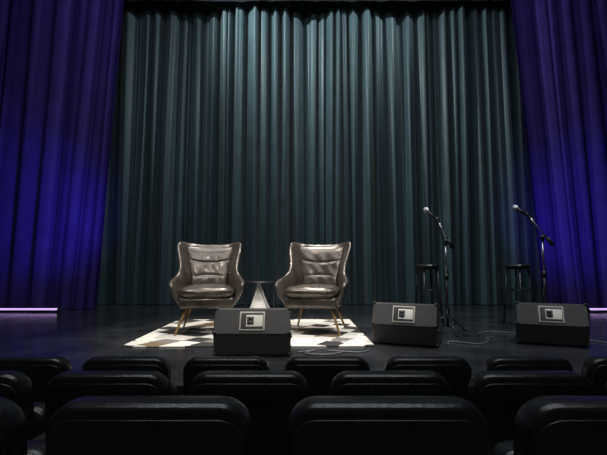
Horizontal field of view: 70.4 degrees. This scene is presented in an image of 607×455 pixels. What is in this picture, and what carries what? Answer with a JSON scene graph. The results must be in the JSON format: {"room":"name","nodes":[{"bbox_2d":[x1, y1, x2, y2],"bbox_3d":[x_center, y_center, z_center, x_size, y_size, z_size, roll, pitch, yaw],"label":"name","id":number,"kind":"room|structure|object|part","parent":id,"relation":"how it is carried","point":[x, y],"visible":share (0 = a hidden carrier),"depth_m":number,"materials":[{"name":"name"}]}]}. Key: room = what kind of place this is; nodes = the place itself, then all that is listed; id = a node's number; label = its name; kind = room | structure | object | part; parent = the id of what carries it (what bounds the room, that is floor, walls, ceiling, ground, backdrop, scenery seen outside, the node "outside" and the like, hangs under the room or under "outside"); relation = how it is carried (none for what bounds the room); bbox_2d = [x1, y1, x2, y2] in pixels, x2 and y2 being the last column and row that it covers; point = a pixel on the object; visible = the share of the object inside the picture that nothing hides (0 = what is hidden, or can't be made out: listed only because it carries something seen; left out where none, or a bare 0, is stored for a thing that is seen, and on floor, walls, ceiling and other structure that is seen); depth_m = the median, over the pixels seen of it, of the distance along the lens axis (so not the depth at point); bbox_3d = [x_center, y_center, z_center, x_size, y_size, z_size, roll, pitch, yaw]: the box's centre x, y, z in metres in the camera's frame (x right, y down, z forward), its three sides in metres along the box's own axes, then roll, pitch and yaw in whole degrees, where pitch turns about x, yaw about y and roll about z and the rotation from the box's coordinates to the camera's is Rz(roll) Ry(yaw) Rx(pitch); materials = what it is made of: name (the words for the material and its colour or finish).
{"room":"theater auditorium","nodes":[
{"label":"theater auditorium","id":0,"kind":"room"},
{"bbox_2d":[0,303,606,384],"bbox_3d":[0.000,1.679,6.822,18.000,0.600,8.115,0,-5,0],"label":"floor","id":1,"kind":"structure","parent":0,"point":[78,336],"depth_m":4.71,"materials":[{"name":"black wood"}]},
{"bbox_2d":[0,0,8,57],"bbox_3d":[-5.867,-2.565,6.559,3.112,7.790,0.208,0,-5,1],"label":"curtain","id":2,"kind":"object","parent":1,"relation":"on","point":[3,3],"visible":1,"depth_m":6.58,"materials":[{"name":"blue fabric"}]},
{"bbox_2d":[0,308,60,312],"bbox_3d":[-5.030,1.375,7.158,1.940,0.065,0.160,0,-5,0],"label":"batten","id":3,"kind":"object","parent":1,"relation":"on","point":[51,310],"visible":1,"depth_m":7.11,"materials":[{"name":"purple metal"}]},
{"bbox_2d":[0,0,123,308],"bbox_3d":[-5.241,-2.442,7.964,3.952,7.790,0.280,0,-5,0],"label":"curtain","id":4,"kind":"object","parent":1,"relation":"on","point":[59,58],"visible":1,"depth_m":7.84,"materials":[{"name":"blue fabric"}]},
{"bbox_2d":[176,385,182,395],"bbox_3d":[0.000,1.056,2.791,18.000,0.060,0.025,0,-5,0],"label":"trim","id":5,"kind":"structure","parent":1,"relation":"attached to","point":[179,387],"depth_m":2.78,"materials":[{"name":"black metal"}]},
{"bbox_2d":[121,319,374,346],"bbox_3d":[-0.540,1.222,5.103,2.420,0.012,2.020,0,-5,-1],"label":"area rug","id":6,"kind":"object","parent":1,"relation":"on","point":[196,332],"visible":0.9,"depth_m":4.70,"materials":[{"name":"white fabric"}]},
{"bbox_2d":[169,241,244,335],"bbox_3d":[-1.128,0.682,5.099,0.835,1.062,0.832,1,-5,-10],"label":"wingback armchair","id":7,"kind":"object","parent":6,"relation":"on","point":[208,276],"visible":1,"depth_m":5.22,"materials":[{"name":"brown leather"}]},
{"bbox_3d":[-1.120,0.859,5.035,0.600,0.130,0.600,1,-5,-10],"label":"seat","id":8,"kind":"part","parent":7,"relation":"part of","materials":[{"name":"brown leather"}]},
{"bbox_2d":[180,284,233,297],"bbox_3d":[-1.113,0.738,5.006,0.598,0.164,0.650,1,-5,-10],"label":"seat cushion","id":9,"kind":"object","parent":7,"relation":"on","point":[186,290],"depth_m":4.73,"materials":[{"name":"brown leather"}]},
{"bbox_2d":[243,281,275,307],"bbox_3d":[-0.545,0.952,5.357,0.399,0.560,0.399,0,-5,0],"label":"side table","id":10,"kind":"object","parent":6,"relation":"on","point":[259,301],"visible":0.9,"depth_m":5.29,"materials":[{"name":"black metal"}]},
{"bbox_2d":[275,241,350,335],"bbox_3d":[0.150,0.682,5.099,0.835,1.062,0.832,-1,-5,14],"label":"wingback armchair","id":11,"kind":"object","parent":6,"relation":"on","point":[316,277],"visible":1,"depth_m":5.24,"materials":[{"name":"brown leather"}]},
{"bbox_2d":[285,284,339,297],"bbox_3d":[0.128,0.738,5.007,0.598,0.164,0.650,-1,-5,14],"label":"seat cushion","id":12,"kind":"object","parent":11,"relation":"on","point":[292,290],"depth_m":4.73,"materials":[{"name":"brown leather"}]},
{"bbox_3d":[0.138,0.859,5.035,0.600,0.130,0.600,-1,-5,14],"label":"seat","id":13,"kind":"part","parent":11,"relation":"part of","materials":[{"name":"brown leather"}]},
{"bbox_2d":[212,307,291,356],"bbox_3d":[-0.440,0.906,3.809,0.680,0.417,0.409,0,-5,-1],"label":"stage monitor speaker","id":14,"kind":"object","parent":1,"relation":"on","point":[236,331],"visible":0.99,"depth_m":3.65},
{"bbox_2d":[97,0,543,304],"bbox_3d":[0.199,-2.363,8.874,10.487,7.790,0.668,0,-5,0],"label":"curtain","id":15,"kind":"object","parent":1,"relation":"on","point":[264,126],"visible":0.78,"depth_m":8.74,"materials":[{"name":"teal fabric"}]},
{"bbox_2d":[193,0,259,1],"bbox_3d":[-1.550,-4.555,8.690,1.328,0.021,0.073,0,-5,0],"label":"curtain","id":16,"kind":"object","parent":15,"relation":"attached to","point":[193,0],"depth_m":8.69,"materials":[{"name":"black fabric"}]},
{"bbox_2d":[265,0,389,1],"bbox_3d":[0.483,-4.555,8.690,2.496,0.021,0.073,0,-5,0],"label":"curtain","id":17,"kind":"object","parent":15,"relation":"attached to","point":[319,0],"depth_m":8.68,"materials":[{"name":"black fabric"}]},
{"bbox_2d":[396,0,503,1],"bbox_3d":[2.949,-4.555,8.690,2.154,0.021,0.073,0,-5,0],"label":"curtain","id":18,"kind":"object","parent":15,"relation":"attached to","point":[396,0],"depth_m":8.68,"materials":[{"name":"black fabric"}]},
{"bbox_2d":[297,349,369,354],"bbox_3d":[0.276,1.109,3.826,0.660,0.014,0.232,0,-5,0],"label":"cable","id":19,"kind":"object","parent":1,"relation":"on","point":[312,350],"visible":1,"depth_m":3.82,"materials":[{"name":"grey rubber"}]},
{"bbox_2d":[371,301,442,347],"bbox_3d":[1.031,0.948,4.297,0.650,0.417,0.409,-2,-5,24],"label":"stage monitor speaker","id":20,"kind":"object","parent":1,"relation":"on","point":[396,323],"visible":1,"depth_m":4.15},
{"bbox_2d":[414,264,444,326],"bbox_3d":[1.610,0.871,5.565,0.335,0.792,0.335,1,-5,-11],"label":"bar stool","id":21,"kind":"object","parent":1,"relation":"on","point":[418,266],"visible":0.63,"depth_m":5.48,"materials":[{"name":"black wood"}]},
{"bbox_2d":[423,207,479,336],"bbox_3d":[1.673,0.484,4.945,0.550,1.453,0.465,0,-5,0],"label":"microphone stand","id":22,"kind":"object","parent":1,"relation":"on","point":[426,210],"visible":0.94,"depth_m":5.00,"materials":[{"name":"black metal"}]},
{"bbox_2d":[447,337,494,344],"bbox_3d":[1.759,1.155,4.360,0.745,0.014,0.248,2,-5,-25],"label":"cable","id":23,"kind":"object","parent":1,"relation":"on","point":[487,337],"visible":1,"depth_m":4.28,"materials":[{"name":"grey rubber"}]},
{"bbox_2d":[478,331,515,333],"bbox_3d":[2.246,1.204,4.918,0.495,0.014,0.184,-1,-5,14],"label":"cable","id":24,"kind":"object","parent":1,"relation":"on","point":[485,331],"visible":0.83,"depth_m":4.95,"materials":[{"name":"grey rubber"}]},
{"bbox_2d":[503,264,533,324],"bbox_3d":[2.785,0.871,5.565,0.335,0.792,0.335,3,-6,-29],"label":"bar stool","id":25,"kind":"object","parent":1,"relation":"on","point":[519,267],"visible":0.7,"depth_m":5.53,"materials":[{"name":"black wood"}]},
{"bbox_2d":[512,205,554,302],"bbox_3d":[2.789,0.469,4.952,0.641,1.484,0.465,1,-5,-10],"label":"microphone stand","id":26,"kind":"object","parent":1,"relation":"on","point":[514,207],"visible":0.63,"depth_m":5.03,"materials":[{"name":"black metal"}]},
{"bbox_2d":[514,301,590,347],"bbox_3d":[2.461,0.948,4.297,0.640,0.417,0.409,-2,-5,24],"label":"stage monitor speaker","id":27,"kind":"object","parent":1,"relation":"on","point":[543,323],"visible":1,"depth_m":4.15},
{"bbox_2d":[511,0,606,307],"bbox_3d":[5.588,-2.442,7.963,3.664,7.790,0.268,0,-5,0],"label":"curtain","id":28,"kind":"object","parent":1,"relation":"on","point":[562,69],"visible":0.93,"depth_m":7.86,"materials":[{"name":"blue fabric"}]},
{"bbox_2d":[587,308,606,312],"bbox_3d":[5.660,1.375,7.158,1.880,0.065,0.160,0,-5,0],"label":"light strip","id":29,"kind":"object","parent":1,"relation":"on","point":[594,310],"visible":0.91,"depth_m":7.11,"materials":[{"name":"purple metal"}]},
{"bbox_2d":[597,0,606,67],"bbox_3d":[5.863,-2.565,6.560,3.082,7.790,0.256,0,-5,0],"label":"curtain","id":30,"kind":"object","parent":1,"relation":"on","point":[602,4],"visible":1,"depth_m":6.58,"materials":[{"name":"blue fabric"}]},
{"bbox_3d":[0.000,1.729,3.363,18.000,0.100,15.000,0,-5,0],"label":"floor","id":31,"kind":"structure","parent":0,"visible":0},
{"bbox_2d":[0,356,71,401],"bbox_3d":[-1.490,1.138,2.330,0.550,0.897,0.340,0,-5,0],"label":"seat","id":32,"kind":"object","parent":31,"relation":"on","point":[40,370],"visible":0.25,"depth_m":2.21,"materials":[{"name":"black leather"}]},
{"bbox_2d":[82,356,177,395],"bbox_3d":[-0.960,1.138,2.330,0.550,0.897,0.340,0,-5,0],"label":"seat","id":33,"kind":"object","parent":31,"relation":"on","point":[99,363],"visible":0.29,"depth_m":2.22,"materials":[{"name":"black leather"}]},
{"bbox_2d":[182,356,269,395],"bbox_3d":[-0.430,1.138,2.330,0.550,0.897,0.340,0,-5,0],"label":"seat","id":34,"kind":"object","parent":31,"relation":"on","point":[196,365],"visible":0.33,"depth_m":2.22,"materials":[{"name":"black leather"}]},
{"bbox_2d":[285,356,369,396],"bbox_3d":[0.100,1.138,2.330,0.550,0.897,0.340,0,-5,0],"label":"seat","id":35,"kind":"object","parent":31,"relation":"on","point":[318,371],"visible":0.23,"depth_m":2.21,"materials":[{"name":"black leather"}]},
{"bbox_2d":[384,356,471,399],"bbox_3d":[0.630,1.138,2.330,0.550,0.897,0.340,0,-5,0],"label":"seat","id":36,"kind":"object","parent":31,"relation":"on","point":[457,371],"visible":0.3,"depth_m":2.22,"materials":[{"name":"black leather"}]},
{"bbox_2d":[483,356,572,370],"bbox_3d":[1.160,1.138,2.330,0.550,0.897,0.340,0,-5,0],"label":"seat","id":37,"kind":"object","parent":31,"relation":"on","point":[496,363],"visible":0.22,"depth_m":2.22,"materials":[{"name":"black leather"}]},
{"bbox_2d":[581,356,606,395],"bbox_3d":[1.690,1.138,2.330,0.550,0.897,0.340,0,-5,0],"label":"seat","id":38,"kind":"object","parent":31,"relation":"on","point":[594,368],"visible":0.27,"depth_m":2.23,"materials":[{"name":"black leather"}]},
{"bbox_3d":[0.000,1.246,-1.123,18.000,0.082,5.980,0,-5,0],"label":"floor","id":39,"kind":"structure","parent":0,"visible":0},
{"bbox_2d":[0,371,44,439],"bbox_3d":[-1.290,0.999,1.679,0.550,0.897,0.340,0,-5,0],"label":"seat","id":40,"kind":"object","parent":39,"relation":"on","point":[16,386],"visible":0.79,"depth_m":1.62,"materials":[{"name":"black leather"}]},
{"bbox_2d":[32,371,170,440],"bbox_3d":[-0.760,0.999,1.679,0.550,0.897,0.340,0,-5,0],"label":"seat","id":41,"kind":"object","parent":39,"relation":"on","point":[64,387],"visible":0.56,"depth_m":1.57,"materials":[{"name":"black leather"}]},
{"bbox_2d":[188,371,308,454],"bbox_3d":[-0.230,0.999,1.679,0.550,0.897,0.340,0,-5,0],"label":"seat","id":42,"kind":"object","parent":39,"relation":"on","point":[270,397],"visible":0.46,"depth_m":1.56,"materials":[{"name":"black leather"}]},
{"bbox_2d":[330,371,450,395],"bbox_3d":[0.300,0.999,1.679,0.550,0.897,0.340,0,-5,0],"label":"seat","id":43,"kind":"object","parent":39,"relation":"on","point":[345,383],"visible":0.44,"depth_m":1.57,"materials":[{"name":"black leather"}]},
{"bbox_2d":[467,371,593,452],"bbox_3d":[0.830,0.999,1.679,0.550,0.897,0.340,0,-5,0],"label":"seat","id":44,"kind":"object","parent":39,"relation":"on","point":[498,395],"visible":0.5,"depth_m":1.56,"materials":[{"name":"black leather"}]},
{"bbox_3d":[0.000,1.125,-1.453,18.000,0.101,5.300,0,-5,0],"label":"floor","id":45,"kind":"structure","parent":0,"visible":0},
{"bbox_2d":[0,396,45,454],"bbox_3d":[-0.898,0.841,1.031,0.550,0.897,0.340,0,-5,0],"label":"seat","id":46,"kind":"object","parent":45,"relation":"on","point":[13,425],"visible":0.78,"depth_m":0.98,"materials":[{"name":"black leather"}]},
{"bbox_2d":[45,396,253,454],"bbox_3d":[-0.368,0.841,1.031,0.550,0.897,0.340,0,-5,0],"label":"seat","id":47,"kind":"object","parent":45,"relation":"on","point":[85,425],"visible":1,"depth_m":0.92,"materials":[{"name":"black leather"}]},
{"bbox_2d":[287,396,489,454],"bbox_3d":[0.162,0.841,1.031,0.550,0.897,0.340,0,-5,0],"label":"seat","id":48,"kind":"object","parent":45,"relation":"on","point":[316,425],"visible":1,"depth_m":0.92,"materials":[{"name":"black leather"}]},
{"bbox_2d":[490,396,606,454],"bbox_3d":[0.692,0.841,1.031,0.550,0.897,0.340,0,-5,0],"label":"seat","id":49,"kind":"object","parent":45,"relation":"on","point":[543,425],"visible":1,"depth_m":0.93,"materials":[{"name":"black leather"}]}
]}

